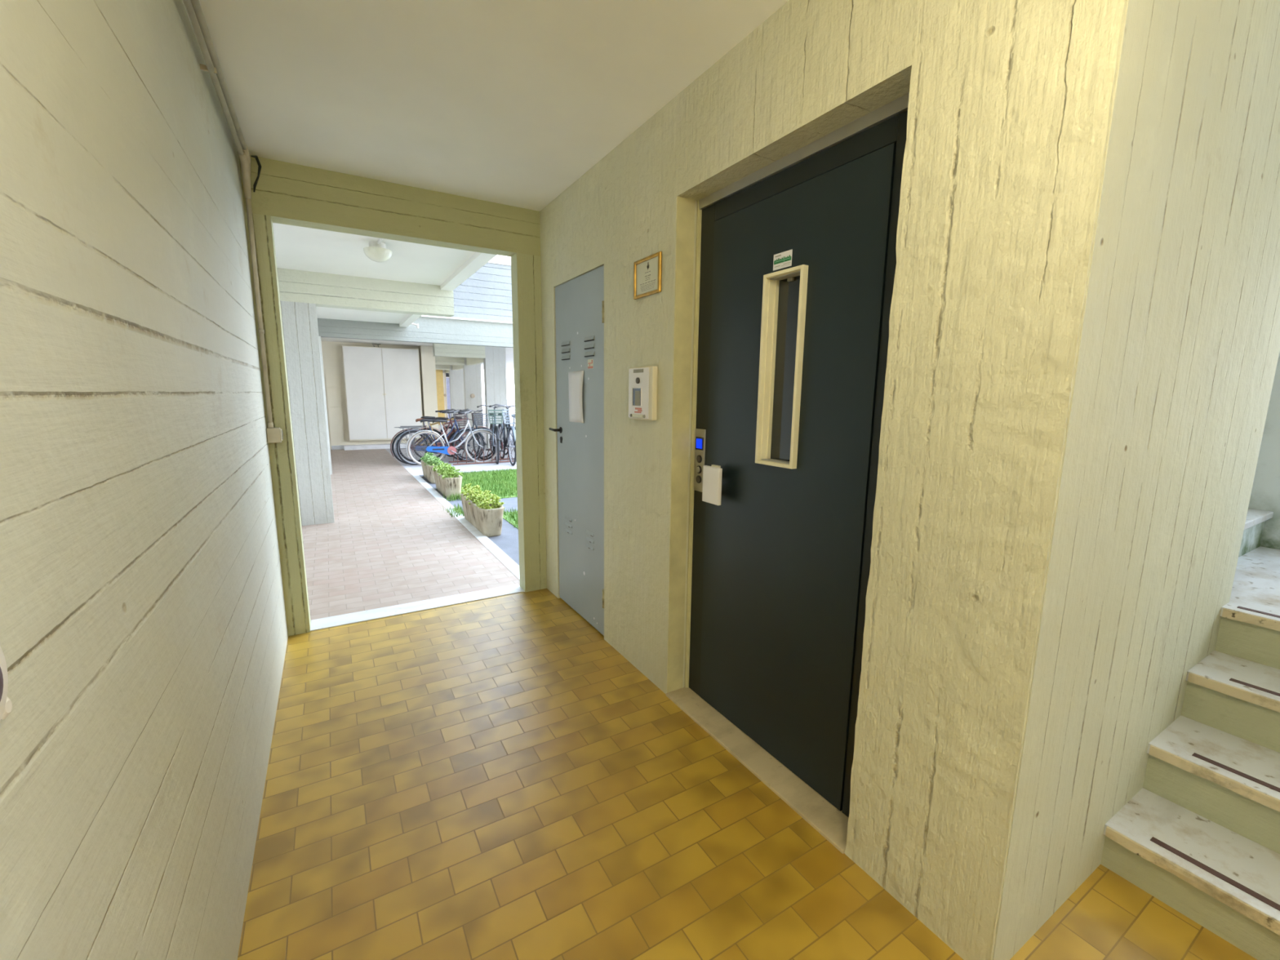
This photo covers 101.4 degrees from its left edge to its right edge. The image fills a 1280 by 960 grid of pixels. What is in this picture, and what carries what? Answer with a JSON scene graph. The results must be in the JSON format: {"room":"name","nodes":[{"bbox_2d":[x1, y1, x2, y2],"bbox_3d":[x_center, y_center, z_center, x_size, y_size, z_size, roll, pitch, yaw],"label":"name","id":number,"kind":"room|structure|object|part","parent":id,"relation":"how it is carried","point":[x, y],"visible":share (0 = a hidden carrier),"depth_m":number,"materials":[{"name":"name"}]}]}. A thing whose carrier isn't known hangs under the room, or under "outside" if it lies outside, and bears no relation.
{"room":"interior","nodes":[
{"label":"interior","id":0,"kind":"room"},
{"bbox_2d":[0,0,288,959],"bbox_3d":[-0.466,0.111,-0.018,0.250,2.577,6.811,-5,11,-30],"label":"wall","id":1,"kind":"structure","parent":0,"point":[144,633],"depth_m":0.86,"materials":[{"name":"paint"}]},
{"bbox_2d":[0,646,12,721],"bbox_3d":[-0.578,0.181,0.456,0.024,0.116,0.122,-5,11,-30],"label":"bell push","id":2,"kind":"object","parent":1,"relation":"attached to","point":[6,704],"visible":1,"depth_m":0.49,"materials":[{"name":"white plastic"}]},
{"bbox_2d":[182,0,273,427],"bbox_3d":[-0.318,-0.476,-0.051,0.058,1.337,6.574,-5,11,-30],"label":"conduit","id":3,"kind":"object","parent":1,"relation":"attached to","point":[193,7],"visible":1,"depth_m":2.20,"materials":[{"name":"plastic"}]},
{"bbox_2d":[318,336,332,474],"bbox_3d":[-5.601,-1.232,8.775,0.602,2.310,0.250,-5,11,-30],"label":"column","id":4,"kind":"structure","parent":0,"point":[320,343],"depth_m":8.81,"materials":[{"name":"white paint"}]},
{"bbox_2d":[320,341,424,449],"bbox_3d":[-6.961,-2.096,13.144,2.780,2.592,0.200,-5,11,-30],"label":"wall","id":5,"kind":"structure","parent":0,"point":[332,359],"depth_m":12.76,"materials":[{"name":"beige paint"}]},
{"bbox_2d":[325,377,345,445],"bbox_3d":[-7.439,-1.663,12.792,0.300,1.640,0.035,-5,11,-30],"label":"trim","id":6,"kind":"structure","parent":5,"relation":"attached to","point":[334,394],"depth_m":12.78,"materials":[{"name":"beige paint"}]},
{"bbox_2d":[331,442,424,450],"bbox_3d":[-6.584,-0.852,13.284,2.150,0.100,0.300,-5,11,-30],"label":"trim","id":7,"kind":"structure","parent":5,"relation":"attached to","point":[365,446],"depth_m":13.01,"materials":[{"name":"concrete"}]},
{"bbox_2d":[341,345,422,440],"bbox_3d":[-6.432,-2.160,13.172,1.710,2.280,0.269,-5,11,-30],"label":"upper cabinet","id":8,"kind":"object","parent":5,"relation":"attached to","point":[383,388],"visible":0.93,"depth_m":13.04,"materials":[{"name":"beige paint"}]},
{"bbox_3d":[-6.747,-2.121,12.879,0.825,2.230,0.020,-5,11,-30],"label":"door","id":9,"kind":"part","parent":8,"relation":"part of","materials":[{"name":"white paint"}]},
{"bbox_3d":[-6.024,-2.181,13.301,0.835,2.230,0.020,-5,11,-30],"label":"door","id":10,"kind":"part","parent":8,"relation":"part of","materials":[{"name":"white paint"}]},
{"bbox_2d":[239,155,540,257],"bbox_3d":[-1.366,-1.568,3.096,1.577,0.277,0.126,-5,11,-30],"label":"beam","id":11,"kind":"structure","parent":0,"point":[291,193],"depth_m":2.98,"materials":[{"name":"paint"}]},
{"bbox_2d":[244,212,546,635],"bbox_3d":[-1.380,-0.296,3.302,1.577,2.300,0.126,-5,11,-30],"label":"door frame","id":12,"kind":"structure","parent":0,"point":[526,269],"depth_m":3.40,"materials":[{"name":"paint"}]},
{"bbox_2d":[266,427,283,443],"bbox_3d":[-1.982,-0.243,2.844,0.069,0.080,0.054,-5,11,-30],"label":"junction box","id":13,"kind":"object","parent":12,"relation":"attached to","point":[274,435],"visible":1,"depth_m":2.82,"materials":[{"name":"plastic"}]},
{"bbox_2d":[301,448,519,621],"bbox_3d":[-4.484,0.139,8.234,1.782,0.200,11.495,-5,11,-30],"label":"walkway","id":14,"kind":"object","parent":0,"point":[389,542],"visible":0.43,"depth_m":4.78,"materials":[{"name":"tile"}]},
{"bbox_2d":[280,301,334,525],"bbox_3d":[-3.629,-0.662,5.470,0.590,2.283,0.270,-5,11,-30],"label":"column","id":15,"kind":"structure","parent":14,"relation":"on","point":[300,320],"depth_m":5.42,"materials":[{"name":"white wood"}]},
{"bbox_2d":[310,583,524,631],"bbox_3d":[-1.430,0.849,3.500,1.306,0.036,0.166,-5,11,-30],"label":"threshold","id":16,"kind":"object","parent":14,"relation":"on","point":[392,611],"visible":0.79,"depth_m":3.44,"materials":[{"name":"stone"}]},
{"bbox_2d":[405,467,519,580],"bbox_3d":[-2.583,0.376,6.884,0.100,0.204,6.989,-5,11,-30],"label":"kerb","id":17,"kind":"object","parent":14,"relation":"on","point":[508,562],"visible":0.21,"depth_m":5.25,"materials":[{"name":"concrete"}]},
{"bbox_2d":[443,503,464,517],"bbox_3d":[-2.181,0.349,6.188,0.215,0.112,0.492,-5,11,-30],"label":"weeds","id":18,"kind":"object","parent":17,"relation":"on","point":[458,509],"visible":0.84,"depth_m":6.19,"materials":[{"name":"green plant"}]},
{"bbox_2d":[419,345,439,442],"bbox_3d":[-5.580,-2.193,13.836,0.330,2.592,0.500,-5,11,-30],"label":"column","id":19,"kind":"structure","parent":0,"point":[428,368],"depth_m":13.57,"materials":[{"name":"beige paint"}]},
{"bbox_2d":[442,369,448,422],"bbox_3d":[-9.549,-3.752,23.208,3.050,2.592,0.200,-5,11,-30],"label":"wall","id":20,"kind":"structure","parent":0,"point":[443,371],"depth_m":23.52,"materials":[{"name":"white paint"}]},
{"bbox_2d":[444,373,451,424],"bbox_3d":[-8.592,-3.704,23.635,0.280,2.380,0.058,-5,11,-30],"label":"door","id":21,"kind":"structure","parent":20,"relation":"in","point":[446,375],"depth_m":23.56,"materials":[{"name":"purple paint"}]},
{"bbox_3d":[-8.592,-3.704,23.635,0.280,2.380,0.058,-5,11,-30],"label":"frame","id":22,"kind":"part","parent":21,"relation":"part of","materials":[{"name":"white paint"}]},
{"bbox_2d":[385,418,516,475],"bbox_3d":[2.555,-2.363,24.503,30.600,0.290,20.300,-5,11,-30],"label":"paving","id":23,"kind":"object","parent":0,"point":[417,468],"visible":0.04,"depth_m":10.81,"materials":[{"name":"concrete"}]},
{"bbox_2d":[390,408,479,463],"bbox_3d":[-4.158,-0.896,10.722,1.766,1.085,0.616,-5,11,-33],"label":"bicycle","id":24,"kind":"object","parent":23,"relation":"on","point":[450,436],"visible":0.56,"depth_m":10.74,"materials":[{"name":"metal"}]},
{"bbox_3d":[-4.229,-0.928,10.669,0.878,0.616,0.140,-5,11,-33],"label":"frame","id":25,"kind":"part","parent":24,"relation":"part of","materials":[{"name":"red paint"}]},
{"bbox_2d":[451,413,467,426],"bbox_3d":[-3.775,-1.252,10.919,0.294,0.250,0.266,-5,11,-33],"label":"basket","id":26,"kind":"object","parent":24,"relation":"on","point":[465,418],"depth_m":10.86,"materials":[{"name":"grey metal"}]},
{"bbox_2d":[395,408,482,462],"bbox_3d":[-4.185,-0.947,11.039,1.766,1.085,0.616,-5,11,-32],"label":"bicycle","id":27,"kind":"object","parent":23,"relation":"on","point":[422,417],"visible":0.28,"depth_m":10.87,"materials":[{"name":"metal"}]},
{"bbox_3d":[-4.256,-0.985,10.987,0.878,0.626,0.140,-5,11,-32],"label":"frame","id":28,"kind":"part","parent":27,"relation":"part of","materials":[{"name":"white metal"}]},
{"bbox_2d":[395,408,484,465],"bbox_3d":[-4.015,-0.874,10.597,1.766,1.085,0.616,-6,11,-35],"label":"bicycle","id":29,"kind":"object","parent":23,"relation":"on","point":[458,433],"visible":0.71,"depth_m":10.44,"materials":[{"name":"metal"}]},
{"bbox_3d":[-4.084,-0.905,10.542,0.878,0.616,0.140,-6,11,-35],"label":"frame","id":30,"kind":"part","parent":29,"relation":"part of","materials":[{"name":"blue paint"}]},
{"bbox_2d":[435,369,444,424],"bbox_3d":[-8.956,-3.745,23.358,0.380,2.542,0.149,-5,11,-30],"label":"column","id":31,"kind":"structure","parent":23,"relation":"on","point":[439,375],"depth_m":23.29,"materials":[{"name":"paint"}]},
{"bbox_2d":[405,409,497,465],"bbox_3d":[-3.711,-0.845,10.440,1.766,1.085,0.616,-4,10,-27],"label":"bicycle","id":32,"kind":"object","parent":23,"relation":"on","point":[442,449],"visible":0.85,"depth_m":10.35,"materials":[{"name":"metal"}]},
{"bbox_3d":[-3.785,-0.879,10.395,0.878,0.616,0.140,-4,10,-27],"label":"frame","id":33,"kind":"part","parent":32,"relation":"part of","materials":[{"name":"white paint"}]},
{"bbox_2d":[410,408,493,457],"bbox_3d":[-4.002,-0.989,11.307,1.766,1.085,0.616,-3,10,-22],"label":"bicycle","id":34,"kind":"object","parent":23,"relation":"on","point":[436,418],"visible":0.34,"depth_m":11.24,"materials":[{"name":"metal"}]},
{"bbox_3d":[-4.080,-1.028,11.267,0.878,0.626,0.140,-3,10,-22],"label":"frame","id":35,"kind":"part","parent":34,"relation":"part of","materials":[{"name":"paint"}]},
{"bbox_2d":[469,413,483,425],"bbox_3d":[-3.577,-1.332,11.428,0.294,0.250,0.266,-3,10,-22],"label":"basket","id":36,"kind":"object","parent":34,"relation":"on","point":[473,420],"depth_m":11.36,"materials":[{"name":"grey metal"}]},
{"bbox_2d":[438,408,494,459],"bbox_3d":[-3.802,-1.010,11.449,1.766,1.085,0.616,6,11,29],"label":"bicycle","id":37,"kind":"object","parent":23,"relation":"on","point":[480,424],"visible":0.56,"depth_m":11.25,"materials":[{"name":"metal"}]},
{"bbox_3d":[-3.875,-1.056,11.484,0.878,0.616,0.140,6,11,29],"label":"frame","id":38,"kind":"part","parent":37,"relation":"part of","materials":[{"name":"silver metal"}]},
{"bbox_2d":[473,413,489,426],"bbox_3d":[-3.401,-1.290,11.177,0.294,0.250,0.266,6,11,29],"label":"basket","id":39,"kind":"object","parent":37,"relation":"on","point":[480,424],"depth_m":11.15,"materials":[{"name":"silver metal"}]},
{"bbox_2d":[448,447,516,465],"bbox_3d":[-2.879,-0.542,11.061,2.150,0.280,0.458,-5,11,-30],"label":"bicycle rack","id":40,"kind":"object","parent":23,"relation":"on","point":[508,458],"visible":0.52,"depth_m":10.77,"materials":[{"name":"brown metal"}]},
{"bbox_3d":[-2.990,-0.447,11.264,2.150,0.024,0.028,-5,11,-30],"label":"rail","id":41,"kind":"part","parent":40,"relation":"part of","materials":[{"name":"brown metal"}]},
{"bbox_3d":[-2.771,-0.385,10.899,2.150,0.024,0.028,-5,11,-30],"label":"rail","id":42,"kind":"part","parent":40,"relation":"part of","materials":[{"name":"brown metal"}]},
{"bbox_2d":[476,404,509,463],"bbox_3d":[-3.102,-1.008,11.149,0.678,1.194,1.942,-3,10,-19],"label":"bicycle","id":43,"kind":"object","parent":23,"relation":"on","point":[495,429],"visible":0.87,"depth_m":10.68,"materials":[{"name":"metal"}]},
{"bbox_3d":[-3.133,-1.065,11.229,0.154,0.677,0.966,-3,10,-19],"label":"frame","id":44,"kind":"part","parent":43,"relation":"part of","materials":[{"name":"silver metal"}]},
{"bbox_2d":[487,409,502,423],"bbox_3d":[-2.930,-1.283,10.626,0.293,0.276,0.324,-3,10,-19],"label":"basket","id":45,"kind":"object","parent":43,"relation":"on","point":[495,411],"depth_m":10.59,"materials":[{"name":"green plastic"}]},
{"bbox_2d":[488,404,516,466],"bbox_3d":[-2.788,-0.977,10.910,0.690,1.215,1.978,-4,10,-24],"label":"bicycle","id":46,"kind":"object","parent":23,"relation":"on","point":[506,440],"visible":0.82,"depth_m":10.51,"materials":[{"name":"metal"}]},
{"bbox_3d":[-2.826,-1.041,10.987,0.157,0.702,0.984,-4,10,-24],"label":"frame","id":47,"kind":"part","parent":46,"relation":"part of","materials":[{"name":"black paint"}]},
{"bbox_2d":[502,408,515,424],"bbox_3d":[-2.571,-1.259,10.393,0.298,0.281,0.330,-4,10,-24],"label":"basket","id":48,"kind":"object","parent":46,"relation":"on","point":[508,418],"depth_m":10.38,"materials":[{"name":"silver metal"}]},
{"bbox_2d":[494,404,515,457],"bbox_3d":[-2.852,-1.074,11.642,0.665,1.172,1.946,-4,10,-28],"label":"bicycle","id":49,"kind":"object","parent":23,"relation":"on","point":[513,416],"visible":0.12,"depth_m":11.83,"materials":[{"name":"metal"}]},
{"bbox_3d":[-2.817,-1.106,11.573,0.151,0.665,0.949,-4,10,-28],"label":"frame","id":50,"kind":"part","parent":49,"relation":"part of","materials":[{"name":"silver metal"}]},
{"bbox_2d":[448,364,465,429],"bbox_3d":[-7.104,-3.290,20.511,0.600,2.592,0.200,-5,11,-30],"label":"column","id":51,"kind":"structure","parent":0,"point":[455,377],"depth_m":20.37,"materials":[{"name":"white paint"}]},
{"bbox_2d":[462,357,483,436],"bbox_3d":[-5.423,-2.707,17.022,0.520,2.592,0.200,-5,11,-30],"label":"column","id":52,"kind":"structure","parent":0,"point":[472,374],"depth_m":16.90,"materials":[{"name":"white paint"}]},
{"bbox_2d":[182,0,789,370],"bbox_3d":[-0.372,-3.461,13.207,14.850,0.250,30.200,-5,11,-30],"label":"ceiling","id":53,"kind":"structure","parent":0,"point":[505,102],"depth_m":2.05,"materials":[{"name":"paint"}]},
{"bbox_2d":[250,155,261,191],"bbox_3d":[-1.930,-1.544,2.635,0.044,0.167,0.083,-5,11,-30],"label":"cable","id":54,"kind":"object","parent":53,"relation":"hanging from","point":[252,156],"visible":1,"depth_m":2.66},
{"bbox_2d":[276,267,454,317],"bbox_3d":[-3.014,-1.985,5.575,1.945,0.309,0.200,-5,11,-30],"label":"beam","id":55,"kind":"structure","parent":53,"relation":"attached to","point":[321,289],"depth_m":5.53,"materials":[{"name":"beige wood"}]},
{"bbox_2d":[363,238,391,262],"bbox_3d":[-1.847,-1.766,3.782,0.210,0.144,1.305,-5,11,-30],"label":"ceiling lamp","id":56,"kind":"object","parent":53,"relation":"attached to","point":[376,251],"visible":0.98,"depth_m":4.19,"materials":[{"name":"white glass"}]},
{"bbox_3d":[-2.125,-1.817,4.251,0.210,0.089,0.210,-5,11,-30],"label":"lamp shade","id":57,"kind":"part","parent":56,"relation":"part of","materials":[{"name":"white glass"}]},
{"bbox_2d":[399,314,422,327],"bbox_3d":[-3.232,-2.459,7.661,0.127,0.045,3.697,-5,11,-30],"label":"trim","id":58,"kind":"structure","parent":53,"relation":"attached to","point":[411,318],"depth_m":8.41,"materials":[{"name":"white paint"}]},
{"bbox_2d":[317,316,513,347],"bbox_3d":[0.475,-3.088,12.040,14.620,0.450,0.150,-5,11,-30],"label":"beam","id":59,"kind":"structure","parent":53,"relation":"attached to","point":[430,330],"depth_m":9.46,"materials":[{"name":"paint"}]},
{"bbox_2d":[411,323,418,328],"bbox_3d":[-3.833,-2.631,8.920,0.121,0.084,0.036,-5,11,-30],"label":"spout","id":60,"kind":"object","parent":59,"relation":"attached to","point":[416,324],"visible":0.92,"depth_m":8.92,"materials":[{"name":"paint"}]},
{"bbox_2d":[435,364,449,369],"bbox_3d":[-8.143,-4.328,19.714,1.840,0.309,0.200,-5,11,-30],"label":"beam","id":61,"kind":"structure","parent":53,"relation":"attached to","point":[437,366],"depth_m":19.97,"materials":[{"name":"beige wood"}]},
{"bbox_2d":[435,356,464,365],"bbox_3d":[-6.294,-3.760,16.324,1.530,0.309,0.200,-5,11,-30],"label":"beam","id":62,"kind":"structure","parent":53,"relation":"attached to","point":[438,360],"depth_m":16.41,"materials":[{"name":"beige wood"}]},
{"bbox_2d":[452,364,462,369],"bbox_3d":[-6.208,-4.129,18.609,0.170,0.309,3.700,-5,11,-30],"label":"trim","id":63,"kind":"structure","parent":53,"relation":"attached to","point":[454,366],"depth_m":19.56,"materials":[{"name":"beige wood"}]},
{"bbox_2d":[432,343,485,358],"bbox_3d":[-4.454,-3.191,12.929,1.200,0.309,0.200,-5,11,-30],"label":"beam","id":64,"kind":"structure","parent":53,"relation":"attached to","point":[439,349],"depth_m":12.83,"materials":[{"name":"beige wood"}]},
{"bbox_2d":[466,357,483,365],"bbox_3d":[-4.511,-3.548,15.131,0.170,0.309,3.700,-5,11,-30],"label":"trim","id":65,"kind":"structure","parent":53,"relation":"attached to","point":[469,361],"depth_m":15.92,"materials":[{"name":"beige wood"}]},
{"bbox_2d":[483,346,507,448],"bbox_3d":[-3.725,-2.126,13.544,0.520,2.592,0.200,-5,11,-30],"label":"column","id":66,"kind":"structure","parent":0,"point":[495,362],"depth_m":13.39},
{"bbox_2d":[237,588,1257,959],"bbox_3d":[1.749,1.379,0.987,4.794,0.200,7.505,-5,11,-30],"label":"floor","id":67,"kind":"structure","parent":0,"point":[489,779],"depth_m":1.69,"materials":[{"name":"tile"}]},
{"bbox_2d":[1100,508,1279,959],"bbox_3d":[2.315,0.345,2.055,2.195,1.550,3.040,-5,11,-30],"label":"stairs","id":68,"kind":"structure","parent":67,"relation":"on","point":[1200,836],"depth_m":1.59,"materials":[{"name":"paint"}]},
{"bbox_2d":[539,0,1127,959],"bbox_3d":[0.247,-0.278,2.434,0.350,2.577,3.007,-5,11,-30],"label":"wall","id":69,"kind":"structure","parent":0,"point":[1010,105],"depth_m":1.31,"materials":[{"name":"paint"}]},
{"bbox_2d":[548,265,604,635],"bbox_3d":[-0.374,-0.148,3.179,0.090,2.069,0.720,-5,11,-32],"label":"door","id":70,"kind":"structure","parent":69,"relation":"in","point":[579,301],"depth_m":3.13,"materials":[{"name":"grey metal"}]},
{"bbox_3d":[-0.550,-0.326,3.405,0.053,0.039,0.105,-5,11,-30],"label":"handle","id":71,"kind":"part","parent":70,"relation":"part of","materials":[{"name":"black metal"}]},
{"bbox_2d":[568,370,583,422],"bbox_3d":[-0.389,-0.498,3.142,0.013,0.307,0.228,-5,11,-30],"label":"paper notice","id":72,"kind":"object","parent":70,"relation":"attached to","point":[575,378],"visible":1,"depth_m":3.14,"materials":[{"name":"white paper"}]},
{"bbox_2d":[587,359,593,368],"bbox_3d":[-0.279,-0.652,2.944,0.001,0.051,0.070,-5,11,-30],"label":"sticker","id":73,"kind":"object","parent":70,"relation":"attached to","point":[590,362],"visible":1,"depth_m":2.94,"materials":[{"name":"beige paper"}]},
{"bbox_2d":[628,365,657,420],"bbox_3d":[0.007,-0.403,2.441,0.039,0.242,0.218,-5,11,-30],"label":"box","id":74,"kind":"object","parent":69,"relation":"attached to","point":[642,381],"visible":1,"depth_m":2.41,"materials":[{"name":"beige plastic"}]},
{"bbox_2d":[634,407,642,413],"bbox_3d":[-0.008,-0.326,2.454,0.001,0.024,0.070,-5,11,-30],"label":"print","id":75,"kind":"object","parent":74,"relation":"on","point":[637,410],"depth_m":2.45},
{"bbox_2d":[633,251,662,299],"bbox_3d":[0.032,-0.914,2.352,0.012,0.167,0.228,-5,11,-30],"label":"plaque","id":76,"kind":"object","parent":69,"relation":"attached to","point":[647,271],"visible":1,"depth_m":2.35,"materials":[{"name":"gold metal"}]},
{"bbox_2d":[666,195,694,693],"bbox_3d":[0.175,-0.077,2.330,0.088,2.188,0.014,-5,11,-30],"label":"trim","id":77,"kind":"structure","parent":69,"relation":"attached to","point":[685,228],"depth_m":2.30,"materials":[{"name":"yellow paint"}]},
{"bbox_2d":[666,687,848,853],"bbox_3d":[0.442,1.084,2.090,0.153,0.022,1.002,-5,11,-30],"label":"sill","id":78,"kind":"structure","parent":69,"relation":"attached to","point":[831,823],"depth_m":1.97,"materials":[{"name":"stone"}]},
{"bbox_2d":[684,92,909,817],"bbox_3d":[0.487,-0.009,1.931,0.117,2.188,1.000,-5,11,-30],"label":"door","id":79,"kind":"structure","parent":69,"relation":"in","point":[789,363],"depth_m":1.85,"materials":[{"name":"paint"}]},
{"bbox_3d":[0.258,-0.082,2.363,0.066,2.188,0.012,-5,11,-30],"label":"trim","id":80,"kind":"part","parent":79,"relation":"part of","materials":[{"name":"yellow paint"}]},
{"bbox_3d":[0.260,-0.086,2.312,0.014,0.277,0.072,-5,11,-30],"label":"call panel","id":81,"kind":"part","parent":79,"relation":"part of","materials":[{"name":"metal"}]},
{"bbox_3d":[0.297,0.021,2.161,0.017,0.152,0.107,-5,11,-30],"label":"handle","id":82,"kind":"part","parent":79,"relation":"part of","materials":[{"name":"white plastic"}]},
{"bbox_2d":[773,248,792,271],"bbox_3d":[0.494,-0.762,1.817,0.002,0.053,0.086,-5,11,-30],"label":"sticker","id":83,"kind":"object","parent":79,"relation":"attached to","point":[783,260],"visible":1,"depth_m":1.81,"materials":[{"name":"paper"}]},
{"bbox_3d":[0.524,-1.073,1.770,0.062,0.035,0.992,-5,11,-30],"label":"head trim","id":84,"kind":"part","parent":79,"relation":"part of","materials":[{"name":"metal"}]},
{"bbox_2d":[992,0,1279,959],"bbox_3d":[1.500,-0.117,1.522,1.547,2.577,0.142,-5,11,-30],"label":"wall pillar","id":85,"kind":"structure","parent":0,"point":[1179,346],"depth_m":1.30,"materials":[{"name":"paint"}]},
{"bbox_2d":[1248,351,1279,549],"bbox_3d":[3.031,-0.358,3.108,0.200,2.577,4.700,-5,11,-30],"label":"wall","id":86,"kind":"structure","parent":0,"point":[1265,491],"depth_m":2.66,"materials":[{"name":"paint"}]},
{"label":"outside","id":87,"kind":"structure","parent":0,"visible":0},
{"bbox_2d":[482,400,515,417],"bbox_3d":[31.826,-8.556,64.702,118.838,0.285,160.000,-5,11,-30],"label":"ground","id":88,"kind":"structure","parent":87,"point":[509,402],"depth_m":59.79,"materials":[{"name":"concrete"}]},
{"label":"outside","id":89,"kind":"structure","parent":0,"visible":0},
{"bbox_2d":[419,469,519,565],"bbox_3d":[10.164,-0.516,13.596,28.738,0.288,6.489,-5,11,-30],"label":"path","id":90,"kind":"structure","parent":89,"point":[508,541],"depth_m":5.36,"materials":[{"name":"grey concrete"}]},
{"bbox_2d":[420,452,443,483],"bbox_3d":[-3.417,-0.212,8.619,0.303,0.416,0.937,-5,11,-30],"label":"planter","id":91,"kind":"object","parent":90,"relation":"on","point":[427,466],"visible":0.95,"depth_m":8.40,"materials":[{"name":"concrete"}]},
{"bbox_2d":[431,461,462,498],"bbox_3d":[-2.751,-0.023,7.487,0.316,0.418,0.986,-5,11,-30],"label":"planter","id":92,"kind":"object","parent":90,"relation":"on","point":[447,481],"visible":1,"depth_m":7.17,"materials":[{"name":"concrete"}]},
{"bbox_2d":[443,492,461,501],"bbox_3d":[-2.465,0.208,7.042,0.334,0.111,0.251,-5,11,-30],"label":"weeds","id":93,"kind":"object","parent":90,"relation":"on","point":[456,496],"visible":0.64,"depth_m":7.02,"materials":[{"name":"green plant"}]},
{"bbox_2d":[460,483,505,537],"bbox_3d":[-1.699,0.295,5.607,0.306,0.412,1.009,-5,11,-30],"label":"planter","id":94,"kind":"object","parent":90,"relation":"on","point":[485,513],"visible":1,"depth_m":5.31,"materials":[{"name":"concrete"}]},
{"bbox_2d":[457,466,517,498],"bbox_3d":[-1.309,-0.071,8.934,3.714,0.082,2.629,-5,11,-30],"label":"lawn","id":95,"kind":"structure","parent":90,"relation":"on","point":[503,483],"depth_m":8.33,"materials":[{"name":"green plant"}]},
{"bbox_2d":[502,506,518,528],"bbox_3d":[-0.392,0.330,6.516,2.612,0.082,0.911,-5,11,-30],"label":"lawn","id":96,"kind":"structure","parent":90,"relation":"on","point":[510,517],"depth_m":5.99,"materials":[{"name":"green plant"}]},
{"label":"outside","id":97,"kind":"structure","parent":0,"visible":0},
{"bbox_2d":[452,262,512,321],"bbox_3d":[0.377,-3.883,12.094,14.620,1.110,0.230,-5,11,-30],"label":"wall","id":98,"kind":"structure","parent":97,"point":[486,294],"depth_m":10.03,"materials":[{"name":"paint"}]},
{"bbox_2d":[420,315,512,324],"bbox_3d":[1.314,-3.384,12.480,12.690,0.030,0.230,-5,11,-30],"label":"trim","id":99,"kind":"structure","parent":98,"relation":"attached to","point":[428,316],"depth_m":9.73,"materials":[{"name":"white paint"}]},
{"bbox_2d":[440,252,497,290],"bbox_3d":[-1.469,-1.963,4.714,0.127,0.045,2.836,-5,11,-30],"label":"trim","id":100,"kind":"structure","parent":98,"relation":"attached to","point":[477,260],"depth_m":4.96,"materials":[{"name":"white paint"}]},
{"bbox_2d":[487,260,511,265],"bbox_3d":[0.383,-4.451,12.002,14.620,0.040,0.270,-5,11,-30],"label":"trim","id":101,"kind":"structure","parent":98,"relation":"on","point":[490,261],"depth_m":10.06,"materials":[{"name":"white paint"}]}
]}

